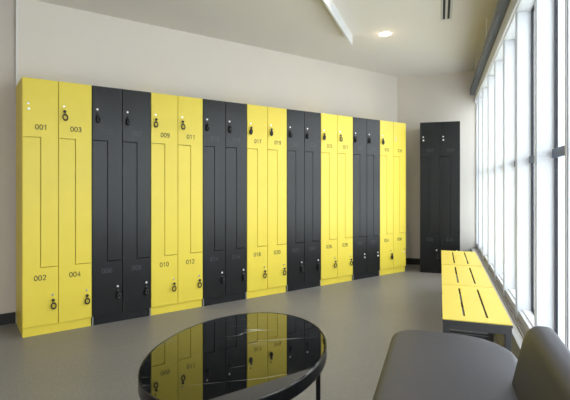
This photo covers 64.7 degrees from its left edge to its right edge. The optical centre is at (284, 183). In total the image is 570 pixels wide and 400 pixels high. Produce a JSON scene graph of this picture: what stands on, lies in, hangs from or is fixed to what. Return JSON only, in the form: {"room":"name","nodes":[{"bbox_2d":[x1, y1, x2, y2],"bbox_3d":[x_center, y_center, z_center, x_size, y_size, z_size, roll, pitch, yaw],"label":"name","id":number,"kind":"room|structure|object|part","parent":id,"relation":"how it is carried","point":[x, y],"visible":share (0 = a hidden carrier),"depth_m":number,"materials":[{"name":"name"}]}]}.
{"room":"changing room","nodes":[
{"label":"changing room","id":0,"kind":"room"},
{"bbox_2d":[0,0,396,322],"bbox_3d":[-1.570,-0.200,4.260,7.797,2.700,0.120,0,0,-36],"label":"wall","id":1,"kind":"structure","parent":0,"point":[56,42],"depth_m":4.34,"materials":[{"name":"paint"}]},
{"bbox_2d":[0,312,14,324],"bbox_3d":[-3.457,1.105,2.836,3.029,0.090,0.014,0,0,-36],"label":"baseboard","id":2,"kind":"structure","parent":1,"relation":"attached to","point":[6,318],"depth_m":3.69,"materials":[{"name":"black"}]},
{"bbox_2d":[16,0,17,322],"bbox_3d":[-2.221,-0.200,3.727,0.015,2.700,0.027,0,0,-36],"label":"trim","id":3,"kind":"structure","parent":1,"relation":"attached to","point":[16,0],"depth_m":3.71,"materials":[{"name":"white paint"}]},
{"bbox_2d":[0,264,498,399],"bbox_3d":[-1.630,1.200,2.386,5.877,0.100,10.350,0,0,19],"label":"floor","id":4,"kind":"structure","parent":0,"point":[358,319],"depth_m":3.33,"materials":[{"name":"concrete"}]},
{"bbox_2d":[16,77,91,337],"bbox_3d":[-1.887,0.175,3.670,0.489,1.950,0.453,0,0,-36],"label":"locker","id":5,"kind":"object","parent":4,"relation":"on","point":[54,154],"visible":1,"depth_m":3.50,"materials":[{"name":"yellow laminate"}]},
{"bbox_3d":[-1.863,0.363,3.428,0.240,1.430,0.018,0,0,-36],"label":"door","id":6,"kind":"part","parent":5,"relation":"part of","materials":[{"name":"yellow laminate"}]},
{"bbox_3d":[-1.863,-0.082,3.428,0.240,1.432,0.018,0,0,-36],"label":"door","id":7,"kind":"part","parent":5,"relation":"part of","materials":[{"name":"yellow laminate"}]},
{"bbox_2d":[51,299,56,308],"bbox_3d":[-1.779,0.923,3.461,0.042,0.084,0.014,0,0,-36],"label":"key","id":8,"kind":"object","parent":5,"relation":"attached to","point":[53,300],"visible":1,"depth_m":3.46,"materials":[{"name":"black rubber"}]},
{"bbox_2d":[62,110,67,120],"bbox_3d":[-1.713,-0.534,3.509,0.042,0.083,0.014,0,0,-36],"label":"key","id":9,"kind":"object","parent":5,"relation":"attached to","point":[64,111],"visible":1,"depth_m":3.50,"materials":[{"name":"black rubber"}]},
{"bbox_3d":[-1.665,0.363,3.572,0.240,1.430,0.018,0,0,-36],"label":"door","id":10,"kind":"part","parent":5,"relation":"part of","materials":[{"name":"yellow laminate"}]},
{"bbox_3d":[-1.665,-0.082,3.572,0.240,1.432,0.018,0,0,-36],"label":"door","id":11,"kind":"part","parent":5,"relation":"part of","materials":[{"name":"yellow laminate"}]},
{"bbox_2d":[91,85,150,325],"bbox_3d":[-1.492,0.175,3.956,0.483,1.950,0.453,0,0,-36],"label":"locker","id":12,"kind":"object","parent":4,"relation":"on","point":[121,152],"visible":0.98,"depth_m":3.77,"materials":[{"name":"black laminate"}]},
{"bbox_2d":[96,113,100,122],"bbox_3d":[-1.513,-0.535,3.651,0.038,0.082,0.018,0,0,-36],"label":"key","id":13,"kind":"object","parent":12,"relation":"attached to","point":[98,114],"visible":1,"depth_m":3.65,"materials":[{"name":"black rubber"}]},
{"bbox_3d":[-1.467,0.363,3.716,0.237,1.430,0.018,0,0,-36],"label":"door","id":14,"kind":"part","parent":12,"relation":"part of","materials":[{"name":"black laminate"}]},
{"bbox_3d":[-1.467,-0.082,3.716,0.237,1.432,0.018,0,0,-36],"label":"door","id":15,"kind":"part","parent":12,"relation":"part of","materials":[{"name":"black laminate"}]},
{"bbox_2d":[117,290,120,299],"bbox_3d":[-1.382,0.922,3.747,0.038,0.082,0.018,0,0,-36],"label":"key","id":16,"kind":"object","parent":12,"relation":"attached to","point":[118,291],"visible":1,"depth_m":3.74,"materials":[{"name":"black rubber"}]},
{"bbox_2d":[126,116,130,124],"bbox_3d":[-1.320,-0.535,3.792,0.038,0.082,0.018,0,0,-36],"label":"key","id":17,"kind":"object","parent":12,"relation":"attached to","point":[128,117],"visible":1,"depth_m":3.79,"materials":[{"name":"black rubber"}]},
{"bbox_3d":[-1.271,0.363,3.858,0.237,1.430,0.018,0,0,-36],"label":"door","id":18,"kind":"part","parent":12,"relation":"part of","materials":[{"name":"black laminate"}]},
{"bbox_3d":[-1.271,-0.082,3.858,0.237,1.432,0.018,0,0,-36],"label":"door","id":19,"kind":"part","parent":12,"relation":"part of","materials":[{"name":"black laminate"}]},
{"bbox_2d":[151,93,202,314],"bbox_3d":[-1.096,0.175,4.244,0.493,1.950,0.453,0,0,-36],"label":"locker","id":20,"kind":"object","parent":4,"relation":"on","point":[176,152],"visible":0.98,"depth_m":4.05,"materials":[{"name":"yellow metal"}]},
{"bbox_3d":[-1.073,0.363,4.002,0.242,1.430,0.018,0,0,-36],"label":"door","id":21,"kind":"part","parent":20,"relation":"part of","materials":[{"name":"yellow laminate"}]},
{"bbox_3d":[-1.073,-0.082,4.002,0.242,1.432,0.018,0,0,-36],"label":"door","id":22,"kind":"part","parent":20,"relation":"part of","materials":[{"name":"yellow laminate"}]},
{"bbox_3d":[-0.873,0.363,4.147,0.242,1.430,0.018,0,0,-36],"label":"door","id":23,"kind":"part","parent":20,"relation":"part of","materials":[{"name":"yellow laminate"}]},
{"bbox_3d":[-0.873,-0.082,4.147,0.242,1.432,0.018,0,0,-36],"label":"door","id":24,"kind":"part","parent":20,"relation":"part of","materials":[{"name":"yellow laminate"}]},
{"bbox_2d":[202,99,246,306],"bbox_3d":[-0.702,0.175,4.530,0.478,1.950,0.453,0,0,-36],"label":"locker","id":25,"kind":"object","parent":4,"relation":"on","point":[224,152],"visible":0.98,"depth_m":4.35,"materials":[{"name":"black metal"}]},
{"bbox_3d":[-0.675,0.363,4.290,0.235,1.430,0.018,0,0,-36],"label":"door","id":26,"kind":"part","parent":25,"relation":"part of","materials":[{"name":"black laminate"}]},
{"bbox_3d":[-0.675,-0.082,4.290,0.235,1.432,0.018,0,0,-36],"label":"door","id":27,"kind":"part","parent":25,"relation":"part of","materials":[{"name":"black laminate"}]},
{"bbox_3d":[-0.482,0.363,4.431,0.235,1.430,0.018,0,0,-36],"label":"door","id":28,"kind":"part","parent":25,"relation":"part of","materials":[{"name":"black laminate"}]},
{"bbox_3d":[-0.482,-0.082,4.431,0.235,1.432,0.018,0,0,-36],"label":"door","id":29,"kind":"part","parent":25,"relation":"part of","materials":[{"name":"black laminate"}]},
{"bbox_2d":[138,312,326,399],"bbox_3d":[-0.168,0.884,1.707,0.640,0.531,0.944,0,0,15],"label":"coffee table","id":30,"kind":"object","parent":4,"relation":"on","point":[259,355],"visible":1,"depth_m":1.58,"materials":[{"name":"black glass"}]},
{"bbox_3d":[0.120,0.900,1.632,0.022,0.500,0.022,0,0,15],"label":"leg","id":31,"kind":"part","parent":30,"relation":"part of","materials":[{"name":"black metal"}]},
{"bbox_2d":[246,104,286,298],"bbox_3d":[-0.307,0.175,4.816,0.494,1.950,0.453,0,0,-36],"label":"locker","id":32,"kind":"object","parent":4,"relation":"on","point":[266,247],"visible":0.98,"depth_m":4.63,"materials":[{"name":"yellow metal"}]},
{"bbox_3d":[-0.284,0.363,4.574,0.242,1.430,0.018,0,0,-36],"label":"door","id":33,"kind":"part","parent":32,"relation":"part of","materials":[{"name":"yellow laminate"}]},
{"bbox_3d":[-0.284,-0.082,4.574,0.242,1.432,0.018,0,0,-36],"label":"door","id":34,"kind":"part","parent":32,"relation":"part of","materials":[{"name":"yellow laminate"}]},
{"bbox_3d":[-0.085,0.363,4.719,0.242,1.430,0.018,0,0,-36],"label":"door","id":35,"kind":"part","parent":32,"relation":"part of","materials":[{"name":"yellow laminate"}]},
{"bbox_3d":[-0.085,-0.082,4.719,0.242,1.432,0.018,0,0,-36],"label":"door","id":36,"kind":"part","parent":32,"relation":"part of","materials":[{"name":"yellow laminate"}]},
{"bbox_2d":[286,109,320,291],"bbox_3d":[0.085,0.175,5.101,0.473,1.950,0.453,0,0,-36],"label":"locker","id":37,"kind":"object","parent":4,"relation":"on","point":[303,153],"visible":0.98,"depth_m":4.93,"materials":[{"name":"black metal"}]},
{"bbox_3d":[0.112,0.363,4.862,0.232,1.430,0.018,0,0,-36],"label":"door","id":38,"kind":"part","parent":37,"relation":"part of","materials":[{"name":"black laminate"}]},
{"bbox_3d":[0.112,-0.082,4.862,0.232,1.432,0.018,0,0,-36],"label":"door","id":39,"kind":"part","parent":37,"relation":"part of","materials":[{"name":"black laminate"}]},
{"bbox_3d":[0.303,0.363,5.001,0.232,1.430,0.018,0,0,-36],"label":"door","id":40,"kind":"part","parent":37,"relation":"part of","materials":[{"name":"black laminate"}]},
{"bbox_3d":[0.303,-0.082,5.001,0.232,1.432,0.018,0,0,-36],"label":"door","id":41,"kind":"part","parent":37,"relation":"part of","materials":[{"name":"black laminate"}]},
{"bbox_2d":[320,113,352,285],"bbox_3d":[0.479,0.175,5.387,0.498,1.950,0.453,0,0,-36],"label":"locker","id":42,"kind":"object","parent":4,"relation":"on","point":[336,240],"visible":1,"depth_m":5.20,"materials":[{"name":"yellow metal"}]},
{"bbox_3d":[0.501,0.363,5.144,0.245,1.430,0.018,0,0,-36],"label":"door","id":43,"kind":"part","parent":42,"relation":"part of","materials":[{"name":"yellow laminate"}]},
{"bbox_3d":[0.501,-0.082,5.144,0.245,1.432,0.018,0,0,-36],"label":"door","id":44,"kind":"part","parent":42,"relation":"part of","materials":[{"name":"yellow laminate"}]},
{"bbox_3d":[0.703,0.363,5.290,0.245,1.430,0.018,0,0,-36],"label":"door","id":45,"kind":"part","parent":42,"relation":"part of","materials":[{"name":"yellow laminate"}]},
{"bbox_3d":[0.703,-0.082,5.290,0.245,1.432,0.018,0,0,-36],"label":"door","id":46,"kind":"part","parent":42,"relation":"part of","materials":[{"name":"yellow laminate"}]},
{"bbox_2d":[352,117,379,279],"bbox_3d":[0.871,0.175,5.671,0.467,1.950,0.453,0,0,-36],"label":"locker","id":47,"kind":"object","parent":4,"relation":"on","point":[366,156],"visible":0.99,"depth_m":5.49,"materials":[{"name":"black metal"}]},
{"bbox_3d":[0.899,0.363,5.433,0.229,1.430,0.018,0,0,-36],"label":"door","id":48,"kind":"part","parent":47,"relation":"part of","materials":[{"name":"black laminate"}]},
{"bbox_3d":[0.899,-0.082,5.433,0.229,1.432,0.018,0,0,-36],"label":"door","id":49,"kind":"part","parent":47,"relation":"part of","materials":[{"name":"black laminate"}]},
{"bbox_3d":[1.089,0.363,5.570,0.229,1.430,0.018,0,0,-36],"label":"door","id":50,"kind":"part","parent":47,"relation":"part of","materials":[{"name":"black laminate"}]},
{"bbox_3d":[1.089,-0.082,5.570,0.229,1.432,0.018,0,0,-36],"label":"door","id":51,"kind":"part","parent":47,"relation":"part of","materials":[{"name":"black laminate"}]},
{"bbox_2d":[380,120,405,274],"bbox_3d":[1.263,0.175,5.956,0.498,1.950,0.453,0,0,-36],"label":"locker","id":52,"kind":"object","parent":4,"relation":"on","point":[393,152],"visible":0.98,"depth_m":5.77,"materials":[{"name":"yellow metal"}]},
{"bbox_3d":[1.285,0.363,5.713,0.245,1.430,0.018,0,0,-36],"label":"door","id":53,"kind":"part","parent":52,"relation":"part of","materials":[{"name":"yellow laminate"}]},
{"bbox_3d":[1.285,-0.082,5.713,0.245,1.432,0.018,0,0,-36],"label":"door","id":54,"kind":"part","parent":52,"relation":"part of","materials":[{"name":"yellow laminate"}]},
{"bbox_3d":[1.487,0.363,5.859,0.245,1.430,0.018,0,0,-36],"label":"door","id":55,"kind":"part","parent":52,"relation":"part of","materials":[{"name":"yellow laminate"}]},
{"bbox_3d":[1.487,-0.082,5.859,0.245,1.432,0.018,0,0,-36],"label":"door","id":56,"kind":"part","parent":52,"relation":"part of","materials":[{"name":"yellow metal"}]},
{"bbox_2d":[420,121,459,273],"bbox_3d":[2.052,0.175,5.988,0.488,1.950,0.453,0,0,17],"label":"locker","id":57,"kind":"object","parent":4,"relation":"on","point":[439,141],"visible":0.91,"depth_m":5.78,"materials":[{"name":"black metal"}]},
{"bbox_3d":[1.874,0.363,5.823,0.240,1.430,0.018,0,0,17],"label":"door","id":58,"kind":"part","parent":57,"relation":"part of","materials":[{"name":"black laminate"}]},
{"bbox_3d":[1.874,-0.082,5.823,0.240,1.432,0.018,0,0,17],"label":"door","id":59,"kind":"part","parent":57,"relation":"part of","materials":[{"name":"black metal"}]},
{"bbox_3d":[2.108,0.363,5.752,0.240,1.430,0.018,0,0,17],"label":"door","id":60,"kind":"part","parent":57,"relation":"part of","materials":[{"name":"black laminate"}]},
{"bbox_3d":[2.108,-0.082,5.752,0.240,1.432,0.018,0,0,17],"label":"door","id":61,"kind":"part","parent":57,"relation":"part of","materials":[{"name":"black metal"}]},
{"bbox_2d":[441,250,482,303],"bbox_3d":[1.665,0.925,4.290,0.330,0.450,0.864,0,0,19],"label":"slatted bench","id":62,"kind":"object","parent":4,"relation":"on","point":[472,258],"visible":0.31,"depth_m":4.23,"materials":[{"name":"wood"}]},
{"bbox_2d":[442,264,493,335],"bbox_3d":[1.387,0.925,3.481,0.330,0.450,0.814,0,0,19],"label":"slatted bench","id":63,"kind":"object","parent":4,"relation":"on","point":[464,276],"visible":0.37,"depth_m":3.37,"materials":[{"name":"wood"}]},
{"bbox_2d":[373,326,569,399],"bbox_3d":[0.595,0.816,1.498,0.586,0.668,1.380,0,0,19],"label":"lounge seat","id":64,"kind":"object","parent":4,"relation":"on","point":[418,364],"visible":1,"depth_m":1.59,"materials":[{"name":"grey plastic"}]},
{"bbox_2d":[373,330,517,399],"bbox_3d":[0.567,0.769,1.508,0.526,0.142,1.380,0,0,19],"label":"seat cushion","id":65,"kind":"object","parent":64,"relation":"on","point":[418,364],"depth_m":1.70,"materials":[{"name":"grey plastic"}]},
{"bbox_3d":[0.721,0.666,1.198,0.153,0.368,0.855,0,0,19],"label":"backrest","id":66,"kind":"part","parent":64,"relation":"part of","materials":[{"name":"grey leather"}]},
{"bbox_2d":[442,284,512,351],"bbox_3d":[1.114,0.925,2.689,0.330,0.450,0.846,0,0,19],"label":"slatted bench","id":67,"kind":"object","parent":4,"relation":"on","point":[497,321],"visible":0.66,"depth_m":2.49,"materials":[{"name":"metal"}]},
{"bbox_3d":[1.114,0.736,2.689,0.326,0.035,0.838,0,0,19],"label":"frame","id":68,"kind":"part","parent":67,"relation":"part of","materials":[{"name":"metal"}]},
{"bbox_3d":[1.382,0.948,3.021,0.028,0.389,0.028,0,0,19],"label":"leg","id":69,"kind":"part","parent":67,"relation":"part of","materials":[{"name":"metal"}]},
{"bbox_3d":[1.121,0.948,2.262,0.028,0.389,0.028,0,0,19],"label":"leg","id":70,"kind":"part","parent":67,"relation":"part of","materials":[{"name":"metal"}]},
{"bbox_2d":[36,0,497,76],"bbox_3d":[-1.630,-1.610,2.386,5.877,0.120,10.350,0,0,19],"label":"ceiling","id":71,"kind":"structure","parent":0,"point":[420,42],"depth_m":4.37,"materials":[{"name":"paint"}]},
{"bbox_2d":[322,0,352,44],"bbox_3d":[-0.471,-1.499,1.310,0.021,0.102,7.170,0,0,19],"label":"ceiling light","id":72,"kind":"object","parent":71,"relation":"hanging from","point":[329,4],"visible":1,"depth_m":4.08,"materials":[{"name":"white paint"}]},
{"bbox_2d":[378,31,391,35],"bbox_3d":[1.030,-1.547,4.640,0.148,0.006,0.148,0,0,0],"label":"recessed light","id":73,"kind":"object","parent":71,"relation":"in","point":[384,33],"visible":1,"depth_m":4.62,"materials":[{"name":"white paint"}]},
{"bbox_2d":[379,32,390,35],"bbox_3d":[1.030,-1.548,4.640,0.115,0.004,0.115,0,0,6],"label":"diffuser","id":74,"kind":"object","parent":73,"relation":"attached to","point":[380,33],"depth_m":4.63,"materials":[{"name":"beige plastic"}]},
{"bbox_2d":[441,0,452,19],"bbox_3d":[1.094,-1.548,3.008,0.100,0.004,2.600,0,0,19],"label":"ceiling vent","id":75,"kind":"object","parent":71,"relation":"in","point":[446,5],"visible":1,"depth_m":3.99,"materials":[{"name":"white metal"}]},
{"bbox_2d":[470,0,510,94],"bbox_3d":[0.927,-1.379,1.426,0.059,0.343,9.900,0,0,19],"label":"channel","id":76,"kind":"object","parent":71,"relation":"hanging from","point":[501,8],"visible":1,"depth_m":3.81,"materials":[{"name":"metal"}]},
{"bbox_2d":[397,71,478,260],"bbox_3d":[2.183,-0.200,6.368,1.150,2.700,0.120,0,0,19],"label":"wall","id":77,"kind":"structure","parent":0,"point":[441,97],"depth_m":6.32,"materials":[{"name":"paint"}]},
{"bbox_2d":[406,258,467,264],"bbox_3d":[2.090,1.105,6.330,0.960,0.090,0.014,0,0,19],"label":"baseboard","id":78,"kind":"structure","parent":77,"relation":"attached to","point":[413,261],"depth_m":6.41,"materials":[{"name":"black"}]},
{"bbox_2d":[474,247,526,338],"bbox_3d":[0.984,0.868,1.438,0.036,0.020,9.960,0,0,19],"label":"trim","id":79,"kind":"structure","parent":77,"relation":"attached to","point":[516,320],"depth_m":3.34,"materials":[{"name":"metal"}]},
{"bbox_2d":[471,0,533,358],"bbox_3d":[1.030,-0.200,1.422,0.218,2.700,9.960,0,0,19],"label":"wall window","id":80,"kind":"structure","parent":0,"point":[511,0],"depth_m":3.27,"materials":[{"name":"paint"}]},
{"bbox_2d":[476,97,481,251],"bbox_3d":[2.603,-0.120,5.929,0.138,1.971,0.454,0,0,19],"label":"window","id":81,"kind":"structure","parent":80,"relation":"attached to","point":[479,104],"depth_m":5.73,"materials":[{"name":"clear glass"}]},
{"bbox_2d":[482,87,487,258],"bbox_3d":[2.430,-0.120,5.428,0.138,1.971,0.594,0,0,19],"label":"window","id":82,"kind":"structure","parent":80,"relation":"attached to","point":[484,90],"depth_m":5.16,"materials":[{"name":"clear glass"}]},
{"bbox_2d":[488,76,493,268],"bbox_3d":[2.235,-0.120,4.860,0.138,1.971,0.594,0,0,19],"label":"window","id":83,"kind":"structure","parent":80,"relation":"attached to","point":[490,78],"depth_m":4.59,"materials":[{"name":"clear glass"}]},
{"bbox_2d":[494,60,502,279],"bbox_3d":[2.040,-0.120,4.293,0.138,1.971,0.594,0,0,19],"label":"window","id":84,"kind":"structure","parent":80,"relation":"attached to","point":[498,65],"depth_m":4.02,"materials":[{"name":"clear glass"}]},
{"bbox_2d":[503,40,514,295],"bbox_3d":[1.844,-0.120,3.725,0.138,1.971,0.594,0,0,19],"label":"window","id":85,"kind":"structure","parent":80,"relation":"attached to","point":[508,45],"depth_m":3.46,"materials":[{"name":"clear glass"}]},
{"bbox_2d":[514,11,530,317],"bbox_3d":[1.649,-0.120,3.157,0.138,1.971,0.597,0,0,19],"label":"window","id":86,"kind":"structure","parent":80,"relation":"attached to","point":[522,166],"depth_m":2.88,"materials":[{"name":"clear glass"}]},
{"bbox_2d":[529,0,564,343],"bbox_3d":[1.450,-0.120,2.580,0.138,1.971,0.611,0,0,19],"label":"window","id":87,"kind":"structure","parent":80,"relation":"attached to","point":[541,160],"depth_m":2.30,"materials":[{"name":"clear glass"}]},
{"bbox_2d":[552,0,569,349],"bbox_3d":[1.251,-0.120,2.003,0.138,1.971,0.598,0,0,19],"label":"window","id":88,"kind":"structure","parent":80,"relation":"attached to","point":[564,150],"depth_m":1.75,"materials":[{"name":"clear glass"}]}
]}

